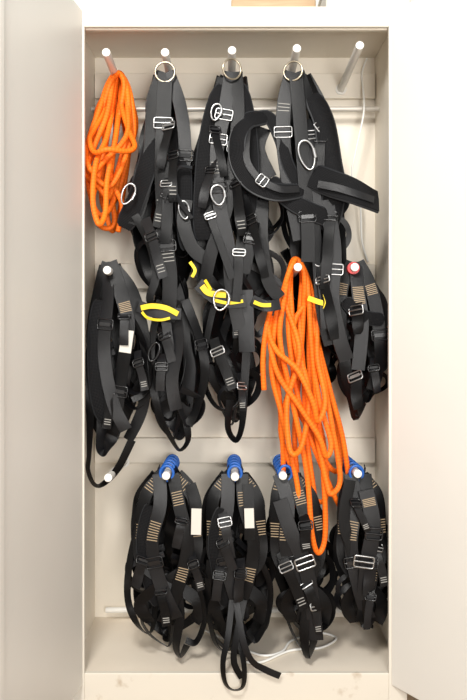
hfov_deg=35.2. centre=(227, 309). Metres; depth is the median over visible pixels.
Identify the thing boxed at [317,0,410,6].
storage box
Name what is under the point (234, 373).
harness
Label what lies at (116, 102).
rope
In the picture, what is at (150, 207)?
harness
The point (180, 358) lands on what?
harness
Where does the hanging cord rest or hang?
hanging from the storage cabinet
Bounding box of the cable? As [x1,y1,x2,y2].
[198,627,336,663]
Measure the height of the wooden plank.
0.040 m
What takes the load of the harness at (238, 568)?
attached to the storage cabinet
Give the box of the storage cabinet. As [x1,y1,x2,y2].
[0,0,466,699]
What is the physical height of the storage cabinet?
2.095 m
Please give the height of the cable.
0.008 m
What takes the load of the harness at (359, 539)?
attached to the storage cabinet
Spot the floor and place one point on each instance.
(409, 697)
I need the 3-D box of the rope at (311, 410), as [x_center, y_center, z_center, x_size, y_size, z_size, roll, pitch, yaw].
[0.254,0.289,2.303,0.211,0.928,0.242,0,0,38]
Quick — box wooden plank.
[231,0,315,6]
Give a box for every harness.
[85,259,155,487]
[117,61,195,322]
[124,454,212,657]
[147,275,209,451]
[176,58,303,337]
[199,454,280,690]
[202,269,260,442]
[266,454,335,658]
[269,60,378,362]
[280,248,354,384]
[329,456,387,629]
[333,259,387,419]
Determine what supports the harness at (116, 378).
attached to the storage cabinet
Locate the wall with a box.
[74,0,413,6]
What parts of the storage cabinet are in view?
door, panel, rail, hanging rail, panel, panel, sill, panel, panel, door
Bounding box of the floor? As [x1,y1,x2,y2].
[407,694,417,699]
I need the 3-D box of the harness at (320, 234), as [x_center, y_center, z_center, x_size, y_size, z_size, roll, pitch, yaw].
[0.315,-0.324,2.372,0.357,0.970,0.373,0,0,16]
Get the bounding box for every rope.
[85,70,138,233]
[260,256,349,555]
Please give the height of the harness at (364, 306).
0.506 m
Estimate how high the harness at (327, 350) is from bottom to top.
0.465 m
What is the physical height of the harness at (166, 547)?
0.618 m
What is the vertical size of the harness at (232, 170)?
0.889 m
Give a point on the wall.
(81, 3)
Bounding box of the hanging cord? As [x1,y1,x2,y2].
[351,58,368,261]
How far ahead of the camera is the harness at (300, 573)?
2.26 m

